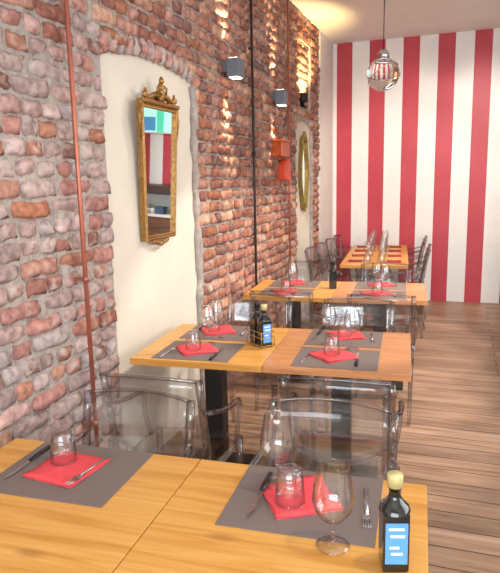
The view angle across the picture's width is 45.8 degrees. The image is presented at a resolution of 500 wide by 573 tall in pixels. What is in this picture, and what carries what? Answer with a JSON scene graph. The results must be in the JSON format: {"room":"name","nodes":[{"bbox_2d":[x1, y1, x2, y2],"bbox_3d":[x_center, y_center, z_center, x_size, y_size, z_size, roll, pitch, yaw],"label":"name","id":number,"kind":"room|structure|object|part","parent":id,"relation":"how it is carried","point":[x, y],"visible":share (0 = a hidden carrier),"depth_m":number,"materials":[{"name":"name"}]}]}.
{"room":"restaurant","nodes":[
{"label":"restaurant","id":0,"kind":"room"},
{"bbox_2d":[0,0,332,452],"bbox_3d":[-0.732,-0.614,3.154,0.196,3.414,10.820,2,11,19],"label":"wall","id":1,"kind":"structure","parent":0,"point":[140,292],"depth_m":3.27,"materials":[{"name":"red brick"}]},
{"bbox_2d":[64,0,99,446],"bbox_3d":[-0.792,-0.525,2.654,0.079,3.398,0.027,2,11,19],"label":"copper pipe","id":2,"kind":"object","parent":1,"relation":"attached to","point":[95,422],"visible":0.89,"depth_m":2.68,"materials":[{"name":"metal"}]},
{"bbox_2d":[136,77,179,245],"bbox_3d":[-0.515,-0.714,3.435,0.109,0.962,0.466,3,11,20],"label":"gilt mirror","id":3,"kind":"object","parent":1,"relation":"attached to","point":[157,120],"visible":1,"depth_m":3.42,"materials":[{"name":"gold glass"}]},
{"bbox_2d":[220,57,243,78],"bbox_3d":[-0.136,-1.601,4.354,0.155,0.140,0.120,2,11,19],"label":"wall lamp","id":4,"kind":"object","parent":1,"relation":"attached to","point":[233,66],"visible":0.98,"depth_m":4.30,"materials":[{"name":"grey metal"}]},
{"bbox_2d":[248,0,257,301],"bbox_3d":[0.029,-0.958,5.007,0.044,3.398,0.029,2,11,19],"label":"conduit","id":5,"kind":"object","parent":1,"relation":"attached to","point":[251,47],"visible":0.86,"depth_m":4.95,"materials":[{"name":"metal"}]},
{"bbox_2d":[269,89,287,105],"bbox_3d":[0.263,-1.742,5.479,0.155,0.140,0.120,2,11,19],"label":"wall lamp","id":6,"kind":"object","parent":1,"relation":"attached to","point":[280,97],"visible":0.91,"depth_m":5.42,"materials":[{"name":"grey metal"}]},
{"bbox_2d":[272,139,290,156],"bbox_3d":[0.298,-1.316,5.653,0.120,0.156,0.260,2,11,19],"label":"box","id":7,"kind":"object","parent":1,"relation":"attached to","point":[280,148],"visible":0.98,"depth_m":5.55,"materials":[{"name":"orange paint"}]},
{"bbox_3d":[0.297,-1.383,5.641,0.120,0.020,0.260,2,11,19],"label":"lid","id":8,"kind":"part","parent":7,"relation":"part of","materials":[{"name":"orange metal"}]},
{"bbox_2d":[278,159,290,179],"bbox_3d":[0.337,-1.150,5.821,0.095,0.200,0.170,2,11,19],"label":"box","id":9,"kind":"object","parent":1,"relation":"attached to","point":[284,167],"visible":1,"depth_m":5.76,"materials":[{"name":"orange paint"}]},
{"bbox_2d":[285,0,290,279],"bbox_3d":[0.380,-1.137,5.975,0.057,3.398,0.024,2,11,19],"label":"copper pipe","id":10,"kind":"object","parent":1,"relation":"attached to","point":[289,193],"visible":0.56,"depth_m":5.88,"materials":[{"name":"metal"}]},
{"bbox_2d":[298,93,307,107],"bbox_3d":[0.588,-2.071,6.607,0.124,0.150,0.124,2,11,19],"label":"uplight","id":11,"kind":"object","parent":1,"relation":"on","point":[303,98],"visible":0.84,"depth_m":6.56,"materials":[{"name":"metal"}]},
{"bbox_3d":[0.587,-2.096,6.602,0.124,0.100,0.124,2,11,19],"label":"lamp shade","id":12,"kind":"part","parent":11,"relation":"part of","materials":[{"name":"metal"}]},
{"bbox_2d":[298,131,308,211],"bbox_3d":[0.616,-1.300,6.717,0.054,0.895,0.342,2,11,19],"label":"mirror","id":13,"kind":"object","parent":1,"relation":"attached to","point":[303,161],"visible":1,"depth_m":6.70,"materials":[{"name":"gold glass"}]},
{"bbox_2d":[154,300,499,572],"bbox_3d":[1.449,1.194,2.774,4.600,0.120,11.100,2,11,19],"label":"floor","id":14,"kind":"structure","parent":0,"point":[450,445],"depth_m":4.01,"materials":[{"name":"brown wood"}]},
{"bbox_2d":[0,438,199,572],"bbox_3d":[-0.590,0.982,1.714,0.697,0.750,0.757,2,10,16],"label":"cafe table","id":15,"kind":"object","parent":14,"relation":"on","point":[37,535],"visible":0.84,"depth_m":1.57,"materials":[{"name":"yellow wood"}]},
{"bbox_2d":[0,441,153,507],"bbox_3d":[-0.560,0.575,1.850,0.410,0.002,0.340,2,10,16],"label":"placemat","id":16,"kind":"object","parent":15,"relation":"on","point":[100,486],"visible":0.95,"depth_m":1.80,"materials":[{"name":"grey fabric"}]},
{"bbox_2d":[3,445,51,478],"bbox_3d":[-0.712,0.561,1.902,0.018,0.011,0.229,2,10,16],"label":"knife","id":17,"kind":"object","parent":16,"relation":"on","point":[47,447],"visible":1,"depth_m":1.91,"materials":[{"name":"metal"}]},
{"bbox_3d":[-0.725,0.572,1.853,0.015,0.002,0.126,2,10,16],"label":"blade","id":18,"kind":"part","parent":17,"relation":"part of","materials":[{"name":"metal"}]},
{"bbox_3d":[-0.695,0.550,1.961,0.018,0.011,0.105,2,10,16],"label":"handle","id":19,"kind":"part","parent":17,"relation":"part of","materials":[{"name":"plastic"}]},
{"bbox_2d":[21,449,109,487],"bbox_3d":[-0.574,0.567,1.857,0.193,0.012,0.191,3,11,24],"label":"napkin","id":20,"kind":"object","parent":16,"relation":"on","point":[66,467],"visible":0.98,"depth_m":1.84,"materials":[{"name":"fabric"}]},
{"bbox_2d":[50,427,76,465],"bbox_3d":[-0.595,0.506,1.884,0.085,0.098,0.085,2,11,19],"label":"tumbler","id":21,"kind":"object","parent":20,"relation":"on","point":[64,427],"visible":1,"depth_m":1.89,"materials":[{"name":"clear glass"}]},
{"bbox_2d":[64,455,109,484],"bbox_3d":[-0.496,0.562,1.818,0.022,0.006,0.200,3,11,24],"label":"fork","id":22,"kind":"object","parent":20,"relation":"on","point":[78,476],"visible":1,"depth_m":1.79,"materials":[{"name":"metal"}]},
{"bbox_3d":[-0.484,0.557,1.845,0.012,0.006,0.140,3,11,24],"label":"handle","id":23,"kind":"part","parent":22,"relation":"part of","materials":[{"name":"metal"}]},
{"bbox_2d":[73,387,195,457],"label":"armchair","id":24,"kind":"object","parent":14,"relation":"on","point":[189,445],"visible":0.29,"depth_m":2.12,"materials":[{"name":"plastic"}]},
{"bbox_3d":[-0.396,0.385,2.129,0.404,0.028,0.042,2,11,18],"label":"rail","id":25,"kind":"part","parent":24,"relation":"part of","materials":[{"name":"plastic"}]},
{"bbox_3d":[-0.248,0.719,1.889,0.052,0.296,0.384,2,11,18],"label":"armrest","id":26,"kind":"part","parent":24,"relation":"part of","materials":[{"name":"plastic"}]},
{"bbox_2d":[99,372,242,462],"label":"armchair","id":27,"kind":"object","parent":14,"relation":"on","point":[204,414],"visible":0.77,"depth_m":2.49,"materials":[{"name":"plastic"}]},
{"bbox_3d":[-0.537,0.593,2.636,0.052,0.296,0.384,2,10,16],"label":"armrest","id":28,"kind":"part","parent":27,"relation":"part of","materials":[{"name":"plastic"}]},
{"bbox_3d":[-0.396,0.354,2.298,0.404,0.028,0.042,2,10,16],"label":"rail","id":29,"kind":"part","parent":27,"relation":"part of","materials":[{"name":"plastic"}]},
{"bbox_3d":[-0.384,0.526,2.354,0.392,0.367,0.092,2,10,16],"label":"backrest","id":30,"kind":"part","parent":27,"relation":"part of","materials":[{"name":"plastic"}]},
{"bbox_3d":[-0.439,0.915,2.934,0.034,0.451,0.037,2,10,16],"label":"leg","id":31,"kind":"part","parent":27,"relation":"part of","materials":[{"name":"plastic"}]},
{"bbox_3d":[-0.299,0.737,2.665,0.440,0.034,0.437,2,10,16],"label":"seat","id":32,"kind":"part","parent":27,"relation":"part of","materials":[{"name":"plastic"}]},
{"bbox_3d":[-0.107,0.606,2.510,0.052,0.296,0.384,2,10,16],"label":"armrest","id":33,"kind":"part","parent":27,"relation":"part of","materials":[{"name":"plastic"}]},
{"bbox_3d":[-0.046,0.927,2.819,0.034,0.451,0.037,2,10,16],"label":"leg","id":34,"kind":"part","parent":27,"relation":"part of","materials":[{"name":"plastic"}]},
{"bbox_2d":[130,324,290,464],"bbox_3d":[-0.178,0.679,3.378,0.697,0.750,0.757,1,10,15],"label":"cafe table","id":35,"kind":"object","parent":14,"relation":"on","point":[250,358],"visible":0.44,"depth_m":3.29,"materials":[{"name":"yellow wood"}]},
{"bbox_2d":[151,340,244,361],"bbox_3d":[-0.267,0.341,3.142,0.410,0.002,0.340,1,10,15],"label":"placemat","id":36,"kind":"object","parent":35,"relation":"on","point":[229,350],"visible":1,"depth_m":3.09,"materials":[{"name":"fabric"}]},
{"bbox_2d":[159,346,176,356],"bbox_3d":[-0.427,0.343,3.122,0.022,0.006,0.200,3,11,20],"label":"fork","id":37,"kind":"object","parent":36,"relation":"on","point":[174,348],"visible":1,"depth_m":3.13,"materials":[{"name":"metal"}]},
{"bbox_2d":[176,342,218,355],"bbox_3d":[-0.284,0.331,3.155,0.193,0.012,0.191,-5,11,-20],"label":"napkin","id":38,"kind":"object","parent":36,"relation":"on","point":[205,348],"visible":1,"depth_m":3.14,"materials":[{"name":"fabric"}]},
{"bbox_2d":[209,347,223,360],"bbox_3d":[-0.172,0.344,3.064,0.018,0.011,0.229,1,10,13],"label":"knife","id":39,"kind":"object","parent":36,"relation":"on","point":[220,349],"visible":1,"depth_m":3.02,"materials":[{"name":"metal"}]},
{"bbox_2d":[179,324,249,341],"bbox_3d":[-0.169,0.273,3.511,0.410,0.002,0.340,1,10,15],"label":"placemat","id":40,"kind":"object","parent":35,"relation":"on","point":[200,335],"visible":0.66,"depth_m":3.44,"materials":[{"name":"fabric"}]},
{"bbox_2d":[201,324,235,335],"bbox_3d":[-0.191,0.260,3.546,0.193,0.012,0.191,-4,10,-14],"label":"napkin","id":41,"kind":"object","parent":40,"relation":"on","point":[225,329],"visible":0.97,"depth_m":3.52,"materials":[{"name":"fabric"}]},
{"bbox_3d":[-0.179,1.044,3.413,0.380,0.020,0.380,1,10,15],"label":"plate","id":42,"kind":"part","parent":35,"relation":"part of","materials":[{"name":"metal"}]},
{"bbox_2d":[247,327,274,348],"bbox_3d":[0.059,0.276,3.225,0.088,0.087,0.154,-7,12,-30],"label":"caddy","id":43,"kind":"object","parent":35,"relation":"on","point":[261,346],"visible":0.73,"depth_m":3.18,"materials":[{"name":"gold metal"}]},
{"bbox_2d":[250,302,260,343],"bbox_3d":[0.038,0.197,3.243,0.072,0.226,0.072,-7,12,-30],"label":"oil bottle","id":44,"kind":"object","parent":43,"relation":"in","point":[256,305],"visible":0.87,"depth_m":3.22,"materials":[{"name":"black glass"}]},
{"bbox_2d":[257,304,271,345],"bbox_3d":[0.076,0.207,3.180,0.072,0.226,0.072,-7,12,-30],"label":"oil bottle","id":45,"kind":"object","parent":43,"relation":"in","point":[264,323],"visible":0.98,"depth_m":3.16,"materials":[{"name":"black glass"}]},
{"bbox_2d":[219,293,292,458],"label":"armchair","id":46,"kind":"object","parent":14,"relation":"on","point":[228,318],"visible":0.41,"depth_m":3.79,"materials":[{"name":"plastic"}]},
{"bbox_3d":[-0.124,0.718,4.016,0.031,0.453,0.083,2,10,16],"label":"leg","id":47,"kind":"part","parent":46,"relation":"part of","materials":[{"name":"plastic"}]},
{"bbox_3d":[-0.005,0.549,3.693,0.440,0.034,0.437,2,10,16],"label":"seat","id":48,"kind":"part","parent":46,"relation":"part of","materials":[{"name":"plastic"}]},
{"bbox_3d":[0.146,0.803,3.502,0.034,0.451,0.037,2,10,16],"label":"leg","id":49,"kind":"part","parent":46,"relation":"part of","materials":[{"name":"plastic"}]},
{"bbox_2d":[113,459,427,572],"bbox_3d":[0.083,1.002,1.523,0.697,0.750,0.757,2,10,16],"label":"cafe table","id":50,"kind":"object","parent":14,"relation":"on","point":[184,537],"visible":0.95,"depth_m":1.46,"materials":[{"name":"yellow wood"}]},
{"bbox_2d":[215,464,382,547],"bbox_3d":[0.151,0.596,1.648,0.410,0.002,0.340,2,10,16],"label":"placemat","id":51,"kind":"object","parent":50,"relation":"on","point":[234,514],"visible":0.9,"depth_m":1.58,"materials":[{"name":"grey fabric"}]},
{"bbox_2d":[247,472,272,514],"bbox_3d":[0.030,0.576,1.658,0.018,0.011,0.229,2,10,16],"label":"knife","id":52,"kind":"object","parent":51,"relation":"on","point":[267,478],"visible":1,"depth_m":1.66,"materials":[{"name":"metal"}]},
{"bbox_3d":[0.017,0.586,1.610,0.015,0.002,0.126,2,10,16],"label":"blade","id":53,"kind":"part","parent":52,"relation":"part of","materials":[{"name":"metal"}]},
{"bbox_3d":[0.047,0.565,1.717,0.018,0.011,0.105,2,10,16],"label":"handle","id":54,"kind":"part","parent":52,"relation":"part of","materials":[{"name":"plastic"}]},
{"bbox_2d":[260,474,342,519],"bbox_3d":[0.139,0.587,1.660,0.193,0.012,0.191,-3,10,-12],"label":"napkin","id":55,"kind":"object","parent":51,"relation":"on","point":[324,500],"visible":0.96,"depth_m":1.64,"materials":[{"name":"fabric"}]},
{"bbox_2d":[260,410,294,488],"bbox_3d":[0.079,0.467,1.703,0.102,0.210,0.102,2,11,19],"label":"wine glass","id":56,"kind":"object","parent":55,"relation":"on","point":[279,476],"visible":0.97,"depth_m":1.70,"materials":[{"name":"glass"}]},
{"bbox_2d":[260,410,294,463],"bbox_3d":[0.079,0.437,1.698,0.102,0.149,0.102,2,11,19],"label":"bowl","id":57,"kind":"object","parent":56,"relation":"on","point":[269,410],"depth_m":1.69,"materials":[{"name":"clear glass"}]},
{"bbox_2d":[275,463,304,508],"bbox_3d":[0.109,0.539,1.613,0.085,0.098,0.085,2,11,19],"label":"tumbler","id":58,"kind":"object","parent":55,"relation":"on","point":[284,463],"visible":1,"depth_m":1.61,"materials":[{"name":"clear glass"}]},
{"bbox_2d":[362,488,370,527],"bbox_3d":[0.315,0.597,1.600,0.022,0.006,0.200,1,10,10],"label":"fork","id":59,"kind":"object","parent":51,"relation":"on","point":[366,515],"visible":1,"depth_m":1.57,"materials":[{"name":"metal"}]},
{"bbox_3d":[0.320,0.591,1.629,0.012,0.006,0.140,1,10,10],"label":"handle","id":60,"kind":"part","parent":59,"relation":"part of","materials":[{"name":"metal"}]},
{"bbox_2d":[312,458,353,555],"bbox_3d":[0.200,0.528,1.427,0.102,0.210,0.102,2,11,19],"label":"wine glass","id":61,"kind":"object","parent":50,"relation":"on","point":[331,536],"visible":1,"depth_m":1.42,"materials":[{"name":"glass"}]},
{"bbox_2d":[312,458,353,523],"bbox_3d":[0.199,0.498,1.422,0.102,0.149,0.102,2,11,19],"label":"bowl","id":62,"kind":"object","parent":61,"relation":"on","point":[326,458],"depth_m":1.41,"materials":[{"name":"clear glass"}]},
{"bbox_2d":[378,470,410,571],"bbox_3d":[0.329,0.531,1.349,0.072,0.226,0.072,-1,10,2],"label":"oil bottle","id":63,"kind":"object","parent":50,"relation":"on","point":[394,511],"visible":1,"depth_m":1.32,"materials":[{"name":"black glass"}]},
{"bbox_2d":[250,290,325,415],"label":"armchair","id":64,"kind":"object","parent":14,"relation":"on","point":[252,310],"visible":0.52,"depth_m":4.17,"materials":[{"name":"plastic"}]},
{"bbox_3d":[0.493,0.285,4.251,0.052,0.296,0.384,2,10,15],"label":"armrest","id":65,"kind":"part","parent":64,"relation":"part of","materials":[{"name":"plastic"}]},
{"bbox_2d":[242,280,341,383],"bbox_3d":[0.380,0.383,4.989,0.697,0.750,0.757,1,10,15],"label":"cafe table","id":66,"kind":"object","parent":14,"relation":"on","point":[322,291],"visible":0.41,"depth_m":4.87,"materials":[{"name":"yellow wood"}]},
{"bbox_2d":[257,288,313,296],"bbox_3d":[0.291,0.044,4.752,0.410,0.002,0.340,1,10,15],"label":"placemat","id":67,"kind":"object","parent":66,"relation":"on","point":[265,291],"visible":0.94,"depth_m":4.70,"materials":[{"name":"fabric"}]},
{"bbox_2d":[272,288,299,294],"bbox_3d":[0.288,0.039,4.742,0.193,0.012,0.191,-4,10,-14],"label":"napkin","id":68,"kind":"object","parent":67,"relation":"on","point":[277,291],"visible":0.96,"depth_m":4.72,"materials":[{"name":"fabric"}]},
{"bbox_3d":[0.379,0.747,5.024,0.380,0.020,0.380,1,10,15],"label":"plate","id":69,"kind":"part","parent":66,"relation":"part of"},
{"bbox_2d":[268,280,320,287],"bbox_3d":[0.389,-0.023,5.122,0.410,0.002,0.340,1,10,15],"label":"placemat","id":70,"kind":"object","parent":66,"relation":"on","point":[277,283],"visible":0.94,"depth_m":5.06,"materials":[{"name":"fabric"}]},
{"bbox_2d":[282,280,304,284],"bbox_3d":[0.377,-0.036,5.154,0.193,0.012,0.191,-2,10,-2],"label":"napkin","id":71,"kind":"object","parent":70,"relation":"on","point":[293,282],"visible":0.98,"depth_m":5.12,"materials":[{"name":"fabric"}]},
{"bbox_2d":[328,261,336,288],"bbox_3d":[0.678,-0.095,4.848,0.072,0.226,0.072,-1,10,2],"label":"oil bottle","id":72,"kind":"object","parent":66,"relation":"on","point":[332,272],"visible":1,"depth_m":4.82,"materials":[{"name":"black glass"}]},
{"bbox_2d":[274,260,330,327],"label":"armchair","id":73,"kind":"object","parent":14,"relation":"on","point":[279,314],"visible":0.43,"depth_m":5.26,"materials":[{"name":"plastic"}]},
{"bbox_3d":[0.473,0.265,5.243,0.440,0.034,0.437,2,10,16],"label":"seat","id":74,"kind":"part","parent":73,"relation":"part of","materials":[{"name":"plastic"}]},
{"bbox_2d":[249,396,399,470],"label":"armchair","id":75,"kind":"object","parent":14,"relation":"on","point":[392,459],"visible":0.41,"depth_m":2.01,"materials":[{"name":"plastic"}]},
{"bbox_3d":[-0.004,0.712,1.897,0.052,0.296,0.384,2,11,18],"label":"armrest","id":76,"kind":"part","parent":75,"relation":"part of","materials":[{"name":"plastic"}]},
{"bbox_3d":[0.277,0.393,1.999,0.404,0.028,0.042,2,11,18],"label":"rail","id":77,"kind":"part","parent":75,"relation":"part of","materials":[{"name":"plastic"}]},
{"bbox_3d":[0.422,0.728,1.757,0.052,0.296,0.384,2,11,18],"label":"armrest","id":78,"kind":"part","parent":75,"relation":"part of","materials":[{"name":"plastic"}]},
{"bbox_2d":[304,247,350,326],"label":"armchair","id":79,"kind":"object","parent":14,"relation":"on","point":[307,247],"visible":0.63,"depth_m":6.47,"materials":[{"name":"plastic"}]},
{"bbox_3d":[0.677,-0.242,6.567,0.092,0.367,0.392,2,11,19],"label":"backrest","id":80,"kind":"part","parent":79,"relation":"part of","materials":[{"name":"plastic"}]},
{"bbox_2d":[262,328,410,478],"bbox_3d":[0.499,0.696,3.202,0.697,0.750,0.757,1,10,15],"label":"cafe table","id":81,"kind":"object","parent":14,"relation":"on","point":[394,364],"visible":0.53,"depth_m":3.11,"materials":[{"name":"brown wood"}]},
{"bbox_2d":[290,347,379,370],"bbox_3d":[0.434,0.358,2.959,0.410,0.002,0.340,1,10,15],"label":"placemat","id":82,"kind":"object","parent":81,"relation":"on","point":[368,360],"visible":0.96,"depth_m":2.90,"materials":[{"name":"fabric"}]},
{"bbox_2d":[309,348,359,362],"bbox_3d":[0.422,0.345,2.991,0.193,0.012,0.191,-6,11,-26],"label":"napkin","id":83,"kind":"object","parent":82,"relation":"on","point":[330,356],"visible":0.99,"depth_m":2.98,"materials":[{"name":"fabric"}]},
{"bbox_2d":[355,352,358,366],"bbox_3d":[0.528,0.354,2.922,0.018,0.011,0.229,1,10,12],"label":"knife","id":84,"kind":"object","parent":82,"relation":"on","point":[357,354],"visible":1,"depth_m":2.87,"materials":[{"name":"metal"}]},
{"bbox_2d":[304,329,382,347],"bbox_3d":[0.532,0.291,3.328,0.410,0.002,0.340,1,10,15],"label":"placemat","id":85,"kind":"object","parent":81,"relation":"on","point":[377,336],"visible":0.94,"depth_m":3.27,"materials":[{"name":"fabric"}]},
{"bbox_2d":[311,329,322,339],"bbox_3d":[0.383,0.275,3.387,0.018,0.011,0.229,3,11,20],"label":"knife","id":86,"kind":"object","parent":85,"relation":"on","point":[321,330],"visible":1,"depth_m":3.39,"materials":[{"name":"metal"}]},
{"bbox_2d":[326,330,365,340],"bbox_3d":[0.545,0.275,3.375,0.193,0.012,0.191,-2,10,-5],"label":"napkin","id":87,"kind":"object","parent":85,"relation":"on","point":[334,335],"visible":0.98,"depth_m":3.35,"materials":[{"name":"fabric"}]},
{"bbox_3d":[0.498,1.061,3.236,0.380,0.020,0.380,1,10,15],"label":"plate","id":88,"kind":"part","parent":81,"relation":"part of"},
{"bbox_2d":[316,242,364,322],"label":"armchair","id":89,"kind":"object","parent":14,"relation":"on","point":[318,242],"visible":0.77,"depth_m":7.00,"materials":[{"name":"plastic"}]},
{"bbox_3d":[0.846,-0.329,7.041,0.092,0.367,0.392,2,11,19],"label":"backrest","id":90,"kind":"part","parent":89,"relation":"part of","materials":[{"name":"plastic"}]},
{"bbox_2d":[279,375,404,470],"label":"armchair","id":91,"kind":"object","parent":14,"relation":"on","point":[292,395],"visible":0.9,"depth_m":2.45,"materials":[{"name":"plastic"}]},
{"bbox_3d":[0.173,0.592,2.556,0.052,0.296,0.384,2,10,15],"label":"armrest","id":92,"kind":"part","parent":91,"relation":"part of","materials":[{"name":"plastic"}]},
{"bbox_3d":[0.266,0.914,2.856,0.034,0.451,0.037,2,10,15],"label":"leg","id":93,"kind":"part","parent":91,"relation":"part of","materials":[{"name":"plastic"}]},
{"bbox_3d":[0.321,0.353,2.221,0.404,0.028,0.042,2,10,15],"label":"rail","id":94,"kind":"part","parent":91,"relation":"part of","materials":[{"name":"plastic"}]},
{"bbox_3d":[0.342,0.663,2.331,0.403,0.086,0.035,2,10,15],"label":"rail","id":95,"kind":"part","parent":91,"relation":"part of","materials":[{"name":"plastic"}]},
{"bbox_3d":[0.411,0.735,2.590,0.440,0.034,0.437,2,10,15],"label":"seat","id":96,"kind":"part","parent":91,"relation":"part of","materials":[{"name":"plastic"}]},
{"bbox_3d":[0.606,0.604,2.438,0.052,0.296,0.384,2,10,15],"label":"armrest","id":97,"kind":"part","parent":91,"relation":"part of","materials":[{"name":"plastic"}]},
{"bbox_2d":[325,238,370,313],"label":"armchair","id":98,"kind":"object","parent":14,"relation":"on","point":[367,276],"visible":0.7,"depth_m":7.42,"materials":[{"name":"plastic"}]},
{"bbox_3d":[1.285,-0.146,7.467,0.437,0.034,0.440,2,11,19],"label":"seat","id":99,"kind":"part","parent":98,"relation":"part of","materials":[{"name":"plastic"}]},
{"bbox_2d":[333,234,371,274],"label":"armchair","id":100,"kind":"object","parent":14,"relation":"on","point":[336,234],"visible":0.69,"depth_m":7.88,"materials":[{"name":"plastic"}]},
{"bbox_3d":[1.454,-0.233,7.941,0.437,0.034,0.440,2,11,19],"label":"seat","id":101,"kind":"part","parent":100,"relation":"part of","materials":[{"name":"plastic"}]},
{"bbox_2d":[310,296,396,471],"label":"armchair","id":102,"kind":"object","parent":14,"relation":"on","point":[392,326],"visible":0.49,"depth_m":3.42,"materials":[{"name":"plastic"}]},
{"bbox_3d":[0.364,0.810,3.433,0.034,0.451,0.037,2,10,16],"label":"leg","id":103,"kind":"part","parent":102,"relation":"part of","materials":[{"name":"plastic"}]},
{"bbox_3d":[0.492,0.737,3.835,0.031,0.453,0.083,2,10,16],"label":"leg","id":104,"kind":"part","parent":102,"relation":"part of","materials":[{"name":"plastic"}]},
{"bbox_3d":[0.608,0.568,3.510,0.440,0.034,0.437,2,10,16],"label":"seat","id":105,"kind":"part","parent":102,"relation":"part of","materials":[{"name":"plastic"}]},
{"bbox_3d":[0.757,0.822,3.318,0.034,0.451,0.037,2,10,16],"label":"leg","id":106,"kind":"part","parent":102,"relation":"part of","materials":[{"name":"plastic"}]},
{"bbox_3d":[0.872,0.749,3.723,0.031,0.453,0.083,2,10,16],"label":"leg","id":107,"kind":"part","parent":102,"relation":"part of","materials":[{"name":"plastic"}]},
{"bbox_2d":[340,245,408,326],"bbox_3d":[1.525,-0.018,7.120,0.700,0.750,1.950,1,10,14],"label":"table","id":108,"kind":"object","parent":14,"relation":"on","point":[376,267],"visible":0.61,"depth_m":6.68,"materials":[{"name":"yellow wood"}]},
{"bbox_2d":[348,259,362,261],"bbox_3d":[1.149,-0.281,6.460,0.158,0.012,0.156,1,10,14],"label":"napkin","id":109,"kind":"object","parent":108,"relation":"on","point":[350,260],"visible":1,"depth_m":6.44,"materials":[{"name":"fabric"}]},
{"bbox_3d":[1.422,0.420,6.749,0.260,0.020,0.320,1,10,14],"label":"plate","id":110,"kind":"part","parent":108,"relation":"part of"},
{"bbox_2d":[386,260,400,262],"bbox_3d":[1.547,-0.272,6.361,0.158,0.012,0.156,1,10,14],"label":"napkin","id":111,"kind":"object","parent":108,"relation":"on","point":[387,261],"visible":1,"depth_m":6.32,"materials":[{"name":"fabric"}]},
{"bbox_2d":[387,254,401,256],"bbox_3d":[1.666,-0.357,6.828,0.158,0.012,0.156,0,10,8],"label":"napkin","id":112,"kind":"object","parent":108,"relation":"on","point":[389,255],"visible":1,"depth_m":6.80,"materials":[{"name":"fabric"}]},
{"bbox_2d":[332,282,427,389],"bbox_3d":[1.057,0.400,4.812,0.697,0.750,0.757,1,10,15],"label":"cafe table","id":113,"kind":"object","parent":14,"relation":"on","point":[418,290],"visible":0.53,"depth_m":4.69,"materials":[{"name":"brown wood"}]},
{"bbox_2d":[350,290,405,299],"bbox_3d":[0.993,0.061,4.569,0.410,0.002,0.340,1,10,15],"label":"placemat","id":114,"kind":"object","parent":113,"relation":"on","point":[401,296],"visible":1,"depth_m":4.51,"materials":[{"name":"fabric"}]},
{"bbox_2d":[360,290,394,296],"bbox_3d":[0.983,0.054,4.571,0.193,0.012,0.191,-7,12,-29],"label":"napkin","id":115,"kind":"object","parent":114,"relation":"on","point":[384,293],"visible":0.87,"depth_m":4.54,"materials":[{"name":"fabric"}]},
{"bbox_3d":[1.056,0.764,4.847,0.380,0.020,0.380,1,10,15],"label":"plate","id":116,"kind":"part","parent":113,"relation":"part of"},
{"bbox_2d":[354,282,405,289],"bbox_3d":[1.091,-0.006,4.939,0.410,0.002,0.340,1,10,15],"label":"placemat","id":117,"kind":"object","parent":113,"relation":"on","point":[360,285],"visible":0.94,"depth_m":4.87,"materials":[{"name":"fabric"}]},
{"bbox_2d":[367,281,395,286],"bbox_3d":[1.098,-0.018,4.966,0.193,0.012,0.191,-3,10,-8],"label":"napkin","id":118,"kind":"object","parent":117,"relation":"on","point":[379,284],"visible":1,"depth_m":4.93,"materials":[{"name":"fabric"}]},
{"bbox_2d":[353,262,411,330],"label":"armchair","id":119,"kind":"object","parent":14,"relation":"on","point":[358,324],"visible":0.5,"depth_m":5.05,"materials":[{"name":"plastic"}]},
{"bbox_3d":[1.134,0.286,5.043,0.440,0.034,0.437,2,10,16],"label":"seat","id":120,"kind":"part","parent":119,"relation":"part of","materials":[{"name":"plastic"}]},
{"bbox_2d":[346,293,419,425],"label":"armchair","id":121,"kind":"object","parent":14,"relation":"on","point":[417,317],"visible":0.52,"depth_m":3.99,"materials":[{"name":"plastic"}]},
{"bbox_3d":[1.132,0.308,4.049,0.052,0.296,0.384,2,10,15],"label":"armrest","id":122,"kind":"part","parent":121,"relation":"part of","materials":[{"name":"plastic"}]},
{"bbox_2d":[379,239,426,313],"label":"armchair","id":123,"kind":"object","parent":14,"relation":"on","point":[425,241],"visible":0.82,"depth_m":7.14,"materials":[{"name":"plastic"}]},
{"bbox_3d":[1.819,-0.124,7.281,0.437,0.034,0.440,2,11,19],"label":"seat","id":124,"kind":"part","parent":123,"relation":"part of","materials":[{"name":"plastic"}]},
{"bbox_3d":[2.079,-0.373,7.142,0.092,0.367,0.392,2,11,19],"label":"backrest","id":125,"kind":"part","parent":123,"relation":"part of","materials":[{"name":"plastic"}]},
{"bbox_2d":[383,235,427,307],"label":"armchair","id":126,"kind":"object","parent":14,"relation":"on","point":[416,271],"visible":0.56,"depth_m":7.65,"materials":[{"name":"plastic"}]},
{"bbox_3d":[1.972,-0.212,7.760,0.437,0.034,0.440,2,11,19],"label":"seat","id":127,"kind":"part","parent":126,"relation":"part of","materials":[{"name":"plastic"}]},
{"bbox_2d":[382,244,431,322],"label":"armchair","id":128,"kind":"object","parent":14,"relation":"on","point":[429,247],"visible":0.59,"depth_m":6.61,"materials":[{"name":"plastic"}]},
{"bbox_2d":[386,249,430,338],"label":"armchair","id":129,"kind":"object","parent":14,"relation":"on","point":[429,251],"visible":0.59,"depth_m":6.10,"materials":[{"name":"plastic"}]},
{"bbox_3d":[1.830,-0.195,6.165,0.092,0.367,0.392,2,11,19],"label":"backrest","id":130,"kind":"part","parent":129,"relation":"part of","materials":[{"name":"plastic"}]},
{"bbox_2d":[289,0,499,43],"bbox_3d":[1.352,-2.273,2.170,4.650,0.120,11.100,2,11,19],"label":"ceiling","id":131,"kind":"structure","parent":0,"point":[340,21],"depth_m":6.59,"materials":[{"name":"paint"}]},
{"bbox_2d":[366,0,400,90],"bbox_3d":[1.048,-2.090,4.629,0.262,1.082,0.256,-6,11,-27],"label":"pendant lamp","id":132,"kind":"object","parent":131,"relation":"hanging from","point":[383,73],"visible":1,"depth_m":4.62,"materials":[{"name":"clear glass"}]},
{"bbox_3d":[1.056,-1.683,4.701,0.256,0.256,0.256,2,11,19],"label":"glass globe","id":133,"kind":"part","parent":132,"relation":"part of"},
{"bbox_3d":[1.045,-2.241,4.602,0.007,0.776,0.007,2,11,19],"label":"cord","id":134,"kind":"part","parent":132,"relation":"part of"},
{"bbox_2d":[333,28,499,302],"bbox_3d":[3.179,-1.466,7.497,4.650,3.400,0.120,2,11,19],"label":"wall","id":135,"kind":"structure","parent":0,"point":[414,159],"depth_m":7.75,"materials":[{"name":"paint"}]}
]}

